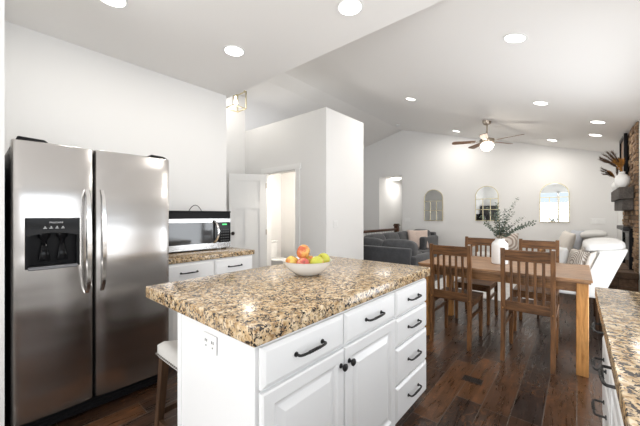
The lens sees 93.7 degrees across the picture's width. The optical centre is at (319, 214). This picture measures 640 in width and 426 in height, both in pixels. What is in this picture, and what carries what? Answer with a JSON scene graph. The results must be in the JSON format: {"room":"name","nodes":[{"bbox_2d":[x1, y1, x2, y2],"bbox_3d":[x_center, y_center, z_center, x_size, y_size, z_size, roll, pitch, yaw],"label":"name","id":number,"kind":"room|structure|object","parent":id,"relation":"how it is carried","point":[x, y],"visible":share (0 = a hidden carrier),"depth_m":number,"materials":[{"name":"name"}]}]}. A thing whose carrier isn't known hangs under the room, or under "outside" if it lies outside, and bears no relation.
{"room":"kitchen","nodes":[
{"label":"kitchen","id":0,"kind":"room"},
{"bbox_2d":[0,0,3,425],"bbox_3d":[-2.369,-0.100,1.616,1.000,2.800,0.872,0,0,41],"label":"wall partition","id":1,"kind":"structure","parent":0,"point":[1,1],"depth_m":1.61,"materials":[{"name":"white paint"}]},
{"bbox_2d":[4,20,225,210],"bbox_3d":[-2.882,-0.125,1.877,0.120,2.850,5.100,0,0,41],"label":"wall","id":2,"kind":"structure","parent":0,"point":[57,91],"depth_m":2.87,"materials":[{"name":"white paint"}]},
{"bbox_2d":[4,0,442,98],"bbox_3d":[-1.829,-1.520,1.008,2.910,0.040,5.151,0,0,41],"label":"ceiling","id":3,"kind":"structure","parent":0,"point":[183,40],"depth_m":2.44,"materials":[{"name":"white paint"}]},
{"bbox_2d":[99,0,128,8],"bbox_3d":[-1.442,-1.497,2.078,0.196,0.006,0.196,0,0,41],"label":"recessed light","id":4,"kind":"object","parent":3,"relation":"in","point":[119,4],"visible":1,"depth_m":2.12,"materials":[{"name":"white paint"}]},
{"bbox_2d":[102,0,125,6],"bbox_3d":[-1.442,-1.498,2.078,0.164,0.002,0.164,0,0,41],"label":"diffuser","id":5,"kind":"object","parent":4,"relation":"attached to","point":[112,3],"depth_m":2.12,"materials":[{"name":"white plastic"}]},
{"bbox_2d":[223,45,244,56],"bbox_3d":[-0.785,-1.497,2.742,0.196,0.006,0.196,0,0,41],"label":"recessed light","id":6,"kind":"object","parent":3,"relation":"in","point":[231,50],"visible":1,"depth_m":2.74,"materials":[{"name":"white paint"}]},
{"bbox_2d":[225,47,242,55],"bbox_3d":[-0.785,-1.498,2.742,0.164,0.002,0.164,0,0,41],"label":"diffuser","id":7,"kind":"object","parent":6,"relation":"attached to","point":[231,51],"depth_m":2.75,"materials":[{"name":"white plastic"}]},
{"bbox_2d":[336,0,363,16],"bbox_3d":[0.217,-1.497,2.163,0.196,0.006,0.196,0,0,41],"label":"recessed light","id":8,"kind":"object","parent":3,"relation":"in","point":[348,8],"visible":1,"depth_m":2.16,"materials":[{"name":"white paint"}]},
{"bbox_2d":[339,0,360,14],"bbox_3d":[0.217,-1.498,2.163,0.164,0.002,0.164,0,0,41],"label":"diffuser","id":9,"kind":"object","parent":8,"relation":"attached to","point":[346,7],"depth_m":2.16,"materials":[{"name":"white plastic"}]},
{"bbox_2d":[226,94,280,256],"bbox_3d":[-1.389,-0.540,4.942,1.600,3.680,3.700,0,0,41],"label":"wall","id":10,"kind":"structure","parent":0,"point":[235,121],"depth_m":5.82,"materials":[{"name":"white paint"}]},
{"bbox_2d":[229,173,266,268],"bbox_3d":[-1.287,0.278,5.373,0.652,2.020,0.180,0,0,-16],"label":"door","id":11,"kind":"structure","parent":10,"relation":"in","point":[247,192],"depth_m":5.37,"materials":[{"name":"white paint"}]},
{"bbox_2d":[238,81,360,130],"bbox_3d":[-1.960,-2.393,6.551,3.300,0.120,5.400,0,0,41],"label":"wall","id":12,"kind":"structure","parent":0,"point":[267,102],"depth_m":6.39,"materials":[{"name":"white paint"}]},
{"bbox_2d":[4,274,602,425],"bbox_3d":[0.183,1.350,4.979,8.800,0.100,14.200,0,0,41],"label":"floor","id":13,"kind":"structure","parent":0,"point":[518,390],"depth_m":2.33,"materials":[{"name":"brown wood"}]},
{"bbox_2d":[4,136,168,425],"bbox_3d":[-1.761,0.414,2.275,0.974,1.732,0.860,0,0,41],"label":"refrigerator","id":14,"kind":"object","parent":13,"relation":"on","point":[86,231],"visible":1,"depth_m":1.91,"materials":[{"name":"grey metal"}]},
{"bbox_2d":[154,340,177,425],"bbox_3d":[-0.606,0.991,1.635,0.444,0.618,0.413,0,0,41],"label":"bar stool","id":15,"kind":"object","parent":13,"relation":"on","point":[167,351],"visible":0.23,"depth_m":1.60,"materials":[{"name":"fabric"}]},
{"bbox_2d":[169,259,213,340],"bbox_3d":[-1.426,0.863,2.919,0.716,0.875,0.509,0,0,41],"label":"base cabinet","id":16,"kind":"object","parent":13,"relation":"on","point":[188,270],"visible":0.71,"depth_m":2.66,"materials":[{"name":"white paint"}]},
{"bbox_2d":[169,247,254,263],"bbox_3d":[-1.288,0.402,3.110,0.693,0.047,0.977,0,0,41],"label":"countertop","id":17,"kind":"structure","parent":16,"relation":"on","point":[214,253],"depth_m":2.95,"materials":[{"name":"stone"}]},
{"bbox_2d":[169,205,230,251],"bbox_3d":[-1.373,0.133,3.232,0.390,0.490,0.757,0,0,41],"label":"microwave","id":18,"kind":"object","parent":17,"relation":"on","point":[189,230],"visible":0.86,"depth_m":3.14,"materials":[{"name":"black plastic"}]},
{"bbox_2d":[214,254,251,274],"bbox_3d":[-1.114,0.863,3.284,0.716,0.875,0.450,0,0,41],"label":"base cabinet","id":19,"kind":"object","parent":13,"relation":"on","point":[237,263],"visible":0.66,"depth_m":3.05,"materials":[{"name":"white paint"}]},
{"bbox_2d":[271,240,284,264],"bbox_3d":[-0.911,0.915,6.035,0.660,0.770,0.400,0,0,41],"label":"toilet","id":20,"kind":"object","parent":13,"relation":"on","point":[275,260],"visible":0.27,"depth_m":6.14,"materials":[{"name":"white ceramic"}]},
{"bbox_2d":[178,291,394,425],"bbox_3d":[-0.092,0.864,1.529,0.622,0.872,0.988,0,0,41],"label":"base cabinet","id":21,"kind":"object","parent":13,"relation":"on","point":[338,369],"visible":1,"depth_m":1.24,"materials":[{"name":"white paint"}]},
{"bbox_2d":[203,331,216,355],"bbox_3d":[-0.431,0.502,1.175,0.100,0.072,0.005,0,0,41],"label":"outlet","id":22,"kind":"object","parent":21,"relation":"attached to","point":[209,337],"depth_m":1.17,"materials":[{"name":"white plastic"}]},
{"bbox_2d":[146,256,429,347],"bbox_3d":[-0.063,0.398,1.836,0.915,0.060,1.523,0,0,41],"label":"countertop","id":23,"kind":"structure","parent":21,"relation":"on","point":[255,307],"depth_m":1.42,"materials":[{"name":"stone"}]},
{"bbox_2d":[282,256,331,275],"bbox_3d":[-0.078,0.323,1.861,0.312,0.090,0.312,0,0,41],"label":"fruit bowl","id":24,"kind":"object","parent":23,"relation":"on","point":[299,269],"visible":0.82,"depth_m":1.75,"materials":[{"name":"white ceramic"}]},
{"bbox_2d":[285,256,297,263],"bbox_3d":[-0.171,0.288,1.841,0.083,0.079,0.083,0,0,-24],"label":"apple","id":25,"kind":"object","parent":24,"relation":"in","point":[291,259],"visible":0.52,"depth_m":1.81,"materials":[{"name":"yellow food"}]},
{"bbox_2d":[296,258,309,263],"bbox_3d":[-0.101,0.297,1.793,0.084,0.082,0.079,0,0,-21],"label":"apple","id":26,"kind":"object","parent":24,"relation":"in","point":[301,260],"visible":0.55,"depth_m":1.77,"materials":[{"name":"red food"}]},
{"bbox_2d":[310,256,323,263],"bbox_3d":[-0.019,0.291,1.810,0.090,0.086,0.088,0,0,-28],"label":"apple","id":27,"kind":"object","parent":24,"relation":"in","point":[317,259],"visible":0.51,"depth_m":1.78,"materials":[{"name":"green food"}]},
{"bbox_2d":[318,253,329,262],"bbox_3d":[0.020,0.281,1.883,0.085,0.084,0.081,0,0,30],"label":"apple","id":28,"kind":"object","parent":24,"relation":"in","point":[324,256],"visible":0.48,"depth_m":1.86,"materials":[{"name":"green food"}]},
{"bbox_2d":[363,224,399,235],"bbox_3d":[1.166,0.767,7.079,0.150,1.065,2.970,0,0,41],"label":"stair railing","id":29,"kind":"object","parent":13,"relation":"on","point":[396,226],"visible":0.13,"depth_m":7.56,"materials":[{"name":"brown wood"}]},
{"bbox_2d":[363,229,440,265],"bbox_3d":[2.011,0.834,6.790,1.460,0.933,2.870,0,0,41],"label":"sectional sofa","id":30,"kind":"object","parent":13,"relation":"on","point":[390,247],"visible":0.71,"depth_m":5.71,"materials":[{"name":"grey fabric"}]},
{"bbox_2d":[363,237,383,245],"bbox_3d":[1.003,0.640,6.120,0.680,0.360,0.260,0,-8,41],"label":"cushion","id":31,"kind":"object","parent":30,"relation":"on","point":[373,241],"depth_m":5.96,"materials":[{"name":"grey fabric"}]},
{"bbox_2d":[364,233,385,239],"bbox_3d":[1.173,0.620,6.395,0.260,0.440,0.660,-13,-8,40],"label":"cushion","id":32,"kind":"object","parent":30,"relation":"on","point":[380,236],"depth_m":6.30,"materials":[{"name":"grey fabric"}]},
{"bbox_2d":[382,232,399,239],"bbox_3d":[1.602,0.620,6.897,0.260,0.440,0.660,-13,-8,40],"label":"cushion","id":33,"kind":"object","parent":30,"relation":"on","point":[390,235],"depth_m":6.80,"materials":[{"name":"grey fabric"}]},
{"bbox_2d":[382,239,417,255],"bbox_3d":[1.504,0.640,5.691,0.680,0.360,0.260,0,-8,41],"label":"cushion","id":34,"kind":"object","parent":30,"relation":"on","point":[399,243],"depth_m":5.54,"materials":[{"name":"grey fabric"}]},
{"bbox_2d":[396,231,407,239],"bbox_3d":[2.032,0.620,7.398,0.260,0.440,0.660,-13,-8,40],"label":"cushion","id":35,"kind":"object","parent":30,"relation":"on","point":[402,234],"depth_m":7.23,"materials":[{"name":"grey fabric"}]},
{"bbox_2d":[407,230,428,248],"bbox_3d":[2.369,0.590,7.254,0.500,0.461,0.217,0,0,3],"label":"throw pillow","id":36,"kind":"object","parent":30,"relation":"on","point":[413,235],"visible":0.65,"depth_m":7.22,"materials":[{"name":"fabric"}]},
{"bbox_2d":[418,249,434,254],"bbox_3d":[2.341,0.920,7.344,0.720,0.200,0.760,0,0,41],"label":"seat cushion","id":37,"kind":"object","parent":30,"relation":"on","point":[421,250],"depth_m":7.03,"materials":[{"name":"grey fabric"}]},
{"bbox_2d":[393,278,425,423],"bbox_3d":[0.378,0.864,2.089,0.636,0.872,0.475,0,0,41],"label":"base cabinet","id":38,"kind":"object","parent":13,"relation":"on","point":[409,300],"visible":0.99,"depth_m":1.86,"materials":[{"name":"white paint"}]},
{"bbox_2d":[429,243,482,351],"bbox_3d":[1.447,0.797,3.172,0.400,1.005,0.504,0,0,41],"label":"dining chair","id":39,"kind":"object","parent":13,"relation":"on","point":[472,298],"visible":1,"depth_m":3.03,"materials":[{"name":"brown wood"}]},
{"bbox_2d":[462,375,483,385],"bbox_3d":[1.201,1.297,2.362,0.140,0.006,0.090,0,0,41],"label":"floor vent","id":40,"kind":"object","parent":13,"relation":"in","point":[477,381],"visible":1,"depth_m":2.35,"materials":[{"name":"brown metal"}]},
{"bbox_2d":[454,236,497,324],"bbox_3d":[2.003,0.797,3.837,0.400,1.005,0.504,0,0,41],"label":"dining chair","id":41,"kind":"object","parent":13,"relation":"on","point":[486,286],"visible":0.45,"depth_m":3.81,"materials":[{"name":"brown wood"}]},
{"bbox_2d":[435,276,533,300],"bbox_3d":[2.949,1.294,5.440,1.600,0.012,1.700,0,0,41],"label":"area rug","id":42,"kind":"object","parent":13,"relation":"on","point":[441,279],"visible":0.02,"depth_m":5.19,"materials":[{"name":"white fabric"}]},
{"bbox_2d":[418,255,592,377],"bbox_3d":[1.915,0.907,3.173,1.410,0.785,0.960,0,0,41],"label":"dining table","id":43,"kind":"object","parent":13,"relation":"on","point":[577,278],"visible":0.74,"depth_m":2.73,"materials":[{"name":"brown wood"}]},
{"bbox_2d":[491,238,507,264],"bbox_3d":[1.905,0.382,3.180,0.154,0.266,0.154,0,0,41],"label":"vase","id":44,"kind":"object","parent":43,"relation":"on","point":[497,244],"visible":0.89,"depth_m":3.13,"materials":[{"name":"white ceramic"}]},
{"bbox_2d":[479,198,535,238],"bbox_3d":[2.020,0.140,3.175,0.684,0.650,0.272,0,0,0],"label":"eucalyptus","id":45,"kind":"object","parent":44,"relation":"in","point":[501,229],"visible":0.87,"depth_m":3.16,"materials":[{"name":"green plant"}]},
{"bbox_2d":[469,241,542,256],"bbox_3d":[3.934,0.930,6.367,1.290,0.740,0.790,0,0,41],"label":"loveseat","id":46,"kind":"object","parent":13,"relation":"on","point":[478,246],"visible":0.09,"depth_m":6.46,"materials":[{"name":"beige fabric"}]},
{"bbox_2d":[473,251,489,256],"bbox_3d":[3.688,0.900,6.519,0.570,0.170,0.580,0,0,41],"label":"seat cushion","id":47,"kind":"object","parent":46,"relation":"on","point":[478,252],"depth_m":6.41,"materials":[{"name":"white fabric"}]},
{"bbox_2d":[496,233,518,249],"bbox_3d":[4.014,0.580,6.437,0.420,0.391,0.173,0,0,35],"label":"throw pillow","id":48,"kind":"object","parent":46,"relation":"on","point":[512,240],"visible":0.56,"depth_m":6.34,"materials":[{"name":"fabric"}]},
{"bbox_2d":[500,248,558,374],"bbox_3d":[1.930,0.797,2.757,0.400,1.005,0.504,0,0,41],"label":"dining chair","id":49,"kind":"object","parent":13,"relation":"on","point":[542,308],"visible":1,"depth_m":2.59,"materials":[{"name":"brown wood"}]},
{"bbox_2d":[513,239,558,330],"bbox_3d":[2.476,0.797,3.432,0.400,1.005,0.504,0,0,41],"label":"dining chair","id":50,"kind":"object","parent":13,"relation":"on","point":[533,244],"visible":0.37,"depth_m":3.48,"materials":[{"name":"brown wood"}]},
{"bbox_2d":[537,238,627,329],"bbox_3d":[3.200,0.788,3.750,0.852,1.026,0.756,0,0,41],"label":"armchair","id":51,"kind":"object","parent":13,"relation":"on","point":[606,255],"visible":0.51,"depth_m":3.35,"materials":[{"name":"beige fabric"}]},
{"bbox_2d":[552,247,568,262],"bbox_3d":[3.114,0.620,3.942,0.188,0.433,0.460,0,0,23],"label":"throw pillow","id":52,"kind":"object","parent":51,"relation":"on","point":[563,252],"visible":0.14,"depth_m":3.75,"materials":[{"name":"white fabric"}]},
{"bbox_2d":[567,248,589,264],"bbox_3d":[3.101,0.580,3.612,0.150,0.333,0.340,0,0,13],"label":"throw pillow","id":53,"kind":"object","parent":51,"relation":"on","point":[575,256],"visible":0.52,"depth_m":3.55,"materials":[{"name":"fabric"}]},
{"bbox_2d":[585,251,597,268],"bbox_3d":[3.284,0.604,3.679,0.161,0.392,0.690,0,0,41],"label":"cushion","id":54,"kind":"object","parent":51,"relation":"on","point":[592,260],"depth_m":3.39,"materials":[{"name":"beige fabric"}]},
{"bbox_2d":[579,230,608,250],"bbox_3d":[4.843,0.788,5.675,0.852,1.026,0.756,0,0,41],"label":"armchair","id":55,"kind":"object","parent":13,"relation":"on","point":[587,234],"visible":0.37,"depth_m":5.30,"materials":[{"name":"white fabric"}]},
{"bbox_2d":[559,230,575,252],"bbox_3d":[4.563,0.520,5.572,0.210,0.461,0.493,0,0,21],"label":"throw pillow","id":56,"kind":"object","parent":55,"relation":"on","point":[567,239],"visible":0.66,"depth_m":5.42,"materials":[{"name":"beige fabric"}]},
{"bbox_2d":[570,230,583,249],"bbox_3d":[4.896,0.480,5.761,0.187,0.384,0.420,0,0,17],"label":"throw pillow","id":57,"kind":"object","parent":55,"relation":"on","point":[578,241],"visible":0.5,"depth_m":5.60,"materials":[{"name":"grey fabric"}]},
{"bbox_2d":[591,322,610,425],"bbox_3d":[1.491,0.859,1.152,0.667,0.882,0.460,0,0,41],"label":"base cabinet","id":58,"kind":"object","parent":13,"relation":"on","point":[605,401],"visible":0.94,"depth_m":1.33,"materials":[{"name":"white paint"}]},
{"bbox_2d":[598,365,623,425],"bbox_3d":[1.147,0.859,0.749,0.664,0.882,0.591,0,0,41],"label":"base cabinet","id":59,"kind":"object","parent":13,"relation":"on","point":[616,419],"visible":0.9,"depth_m":1.00,"materials":[{"name":"white paint"}]},
{"bbox_2d":[608,121,638,291],"bbox_3d":[4.269,0.070,4.415,0.420,2.459,1.594,0,0,41],"label":"fireplace","id":60,"kind":"object","parent":13,"relation":"on","point":[625,199],"visible":0.66,"depth_m":3.85,"materials":[{"name":"stone"}]},
{"bbox_2d":[611,182,617,189],"bbox_3d":[4.429,-0.443,4.475,0.119,0.157,0.119,0,0,41],"label":"jug","id":61,"kind":"object","parent":60,"relation":"on","point":[613,186],"visible":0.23,"depth_m":4.47,"materials":[{"name":"white ceramic"}]},
{"bbox_2d":[600,166,618,177],"bbox_3d":[4.324,-0.583,4.489,0.335,0.338,0.106,0,0,-5],"label":"dried grass","id":62,"kind":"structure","parent":61,"relation":"in","point":[609,173],"depth_m":4.47,"materials":[{"name":"brown plant"}]},
{"bbox_2d":[614,171,630,187],"bbox_3d":[3.974,-0.466,3.944,0.155,0.205,0.155,0,0,41],"label":"vase","id":63,"kind":"object","parent":60,"relation":"on","point":[621,180],"visible":0.89,"depth_m":3.90,"materials":[{"name":"white ceramic"}]},
{"bbox_2d":[598,150,624,171],"bbox_3d":[3.848,-0.639,3.959,0.382,0.451,0.150,0,0,1],"label":"dried grass","id":64,"kind":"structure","parent":63,"relation":"in","point":[620,163],"depth_m":3.94,"materials":[{"name":"brown plant"}]},
{"bbox_2d":[611,186,633,210],"bbox_3d":[4.294,-0.213,4.275,0.140,0.297,1.140,0,0,41],"label":"mantel shelf","id":65,"kind":"object","parent":60,"relation":"attached to","point":[622,197],"depth_m":3.87,"materials":[{"name":"grey wood"}]},
{"bbox_2d":[619,133,627,174],"bbox_3d":[4.494,-0.825,4.446,0.036,0.650,0.600,0,0,41],"label":"framed panel","id":66,"kind":"object","parent":60,"relation":"attached to","point":[623,143],"visible":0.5,"depth_m":4.23,"materials":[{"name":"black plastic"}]},
{"bbox_2d":[617,225,629,230],"bbox_3d":[4.299,0.182,4.257,0.070,0.055,0.840,0,0,41],"label":"hood","id":67,"kind":"object","parent":60,"relation":"attached to","point":[624,228],"depth_m":4.04,"materials":[{"name":"black metal"}]},
{"bbox_3d":[0.720,0.859,0.250,0.664,0.882,0.716,0,0,41],"label":"base cabinet","id":68,"kind":"object","parent":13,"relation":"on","visible":0},
{"bbox_2d":[595,287,639,425],"bbox_3d":[1.079,0.394,0.656,0.645,0.048,1.800,0,0,41],"label":"countertop","id":69,"kind":"structure","parent":68,"relation":"on","point":[619,310],"depth_m":0.88,"materials":[{"name":"stone"}]},
{"bbox_2d":[245,107,362,259],"bbox_3d":[-0.350,-0.172,5.640,2.070,2.945,1.050,0,0,41],"label":"wall","id":70,"kind":"structure","parent":0,"point":[327,143],"depth_m":4.94,"materials":[{"name":"white paint"}]},
{"bbox_2d":[261,163,300,265],"bbox_3d":[-0.663,0.225,5.274,1.010,2.150,0.132,0,0,41],"label":"trim","id":71,"kind":"structure","parent":70,"relation":"attached to","point":[268,172],"depth_m":5.26,"materials":[{"name":"white paint"}]},
{"bbox_2d":[266,73,400,147],"bbox_3d":[-0.909,-2.025,7.527,3.625,1.019,5.950,0,0,41],"label":"ceiling","id":72,"kind":"structure","parent":0,"point":[375,129],"depth_m":6.64,"materials":[{"name":"white paint"}]},
{"bbox_2d":[226,90,246,111],"bbox_3d":[-1.270,-1.990,4.512,0.232,0.786,0.232,0,0,41],"label":"lantern pendant","id":73,"kind":"object","parent":72,"relation":"hanging from","point":[235,100],"visible":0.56,"depth_m":4.52,"materials":[{"name":"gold metal"}]},
{"bbox_2d":[381,177,401,233],"bbox_3d":[3.035,0.050,9.910,0.935,2.500,2.800,0,0,41],"label":"wall","id":74,"kind":"structure","parent":0,"point":[391,190],"depth_m":9.55,"materials":[{"name":"white paint"}]},
{"bbox_2d":[382,175,401,180],"bbox_3d":[3.035,-1.170,9.910,0.935,0.060,2.800,0,0,41],"label":"ceiling","id":75,"kind":"structure","parent":0,"point":[390,177],"depth_m":9.12,"materials":[{"name":"white paint"}]},
{"bbox_2d":[284,0,639,153],"bbox_3d":[2.243,-1.803,4.827,4.675,1.462,5.950,0,0,41],"label":"ceiling","id":76,"kind":"structure","parent":0,"point":[581,58],"depth_m":3.26,"materials":[{"name":"white paint"}]},
{"bbox_2d":[452,120,523,150],"bbox_3d":[2.977,-1.421,5.336,1.108,0.552,1.093,0,0,41],"label":"ceiling fan","id":77,"kind":"object","parent":76,"relation":"hanging from","point":[486,143],"visible":0.98,"depth_m":5.33,"materials":[{"name":"silver metal"}]},
{"bbox_2d":[502,33,527,43],"bbox_3d":[1.587,-1.438,2.442,0.181,0.054,0.175,0,0,-44],"label":"recessed light","id":78,"kind":"object","parent":76,"relation":"in","point":[514,38],"visible":1,"depth_m":2.44,"materials":[{"name":"white paint"}]},
{"bbox_2d":[505,34,524,41],"bbox_3d":[1.587,-1.438,2.442,0.150,0.002,0.150,21,13,39],"label":"diffuser","id":79,"kind":"object","parent":78,"relation":"attached to","point":[508,37],"depth_m":2.44,"materials":[{"name":"white plastic"}]},
{"bbox_2d":[532,101,548,104],"bbox_3d":[2.822,-1.429,3.837,0.181,0.054,0.175,0,0,-44],"label":"recessed light","id":80,"kind":"object","parent":76,"relation":"in","point":[534,102],"visible":1,"depth_m":3.83,"materials":[{"name":"white paint"}]},
{"bbox_2d":[534,102,546,104],"bbox_3d":[2.822,-1.429,3.837,0.150,0.002,0.150,21,13,39],"label":"diffuser","id":81,"kind":"object","parent":80,"relation":"attached to","point":[536,103],"depth_m":3.84,"materials":[{"name":"white plastic"}]},
{"bbox_2d":[588,134,602,136],"bbox_3d":[4.358,-1.264,4.747,0.181,0.054,0.175,0,0,-44],"label":"recessed light","id":82,"kind":"object","parent":76,"relation":"in","point":[597,135],"visible":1,"depth_m":4.75,"materials":[{"name":"white paint"}]},
{"bbox_2d":[589,120,606,123],"bbox_3d":[3.790,-1.265,4.092,0.181,0.054,0.175,0,0,-44],"label":"recessed light","id":83,"kind":"object","parent":76,"relation":"in","point":[593,121],"visible":1,"depth_m":4.09,"materials":[{"name":"white paint"}]},
{"bbox_2d":[363,130,616,255],"bbox_3d":[2.769,-0.582,8.228,8.300,3.764,0.100,0,0,41],"label":"wall","id":84,"kind":"structure","parent":0,"point":[425,162],"depth_m":7.26,"materials":[{"name":"white paint"}]},
{"bbox_2d":[424,189,442,220],"bbox_3d":[3.002,-0.261,7.947,0.494,0.830,0.024,0,0,41],"label":"arched mirror","id":85,"kind":"object","parent":84,"relation":"attached to","point":[433,199],"visible":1,"depth_m":7.94,"materials":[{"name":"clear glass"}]},
{"bbox_2d":[475,186,498,220],"bbox_3d":[3.959,-0.275,7.127,0.494,0.830,0.024,0,0,41],"label":"arched mirror","id":86,"kind":"object","parent":84,"relation":"attached to","point":[485,196],"visible":0.98,"depth_m":7.13,"materials":[{"name":"beige metal"}]},
{"bbox_2d":[540,183,568,221],"bbox_3d":[4.920,-0.265,6.304,0.494,0.830,0.024,0,0,41],"label":"arched mirror","id":87,"kind":"object","parent":84,"relation":"attached to","point":[554,197],"visible":1,"depth_m":6.30,"materials":[{"name":"mirror"}]},
{"bbox_2d":[591,218,604,223],"bbox_3d":[5.437,0.118,5.869,0.187,0.100,0.010,0,0,41],"label":"light switch","id":88,"kind":"object","parent":84,"relation":"attached to","point":[593,220],"visible":1,"depth_m":5.87,"materials":[{"name":"white plastic"}]},
{"bbox_2d":[617,120,639,291],"bbox_3d":[3.851,0.020,3.450,0.200,2.560,5.750,0,0,41],"label":"wall","id":89,"kind":"structure","parent":0,"point":[639,120],"depth_m":3.67,"materials":[{"name":"white paint"}]},
{"bbox_2d":[618,211,622,240],"bbox_3d":[5.127,0.550,5.109,0.020,1.500,0.570,0,0,41],"label":"trim","id":90,"kind":"structure","parent":89,"relation":"attached to","point":[620,213],"depth_m":5.09,"materials":[{"name":"white paint"}]},
{"label":"apple","id":91,"kind":"object","parent":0,"visible":0},
{"bbox_2d":[297,244,309,257],"bbox_3d":[-0.103,0.227,1.856,0.086,0.090,0.089,0,0,-22],"label":"apple","id":92,"kind":"object","parent":91,"relation":"on","point":[303,251],"visible":0.95,"depth_m":1.82,"materials":[{"name":"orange food"}]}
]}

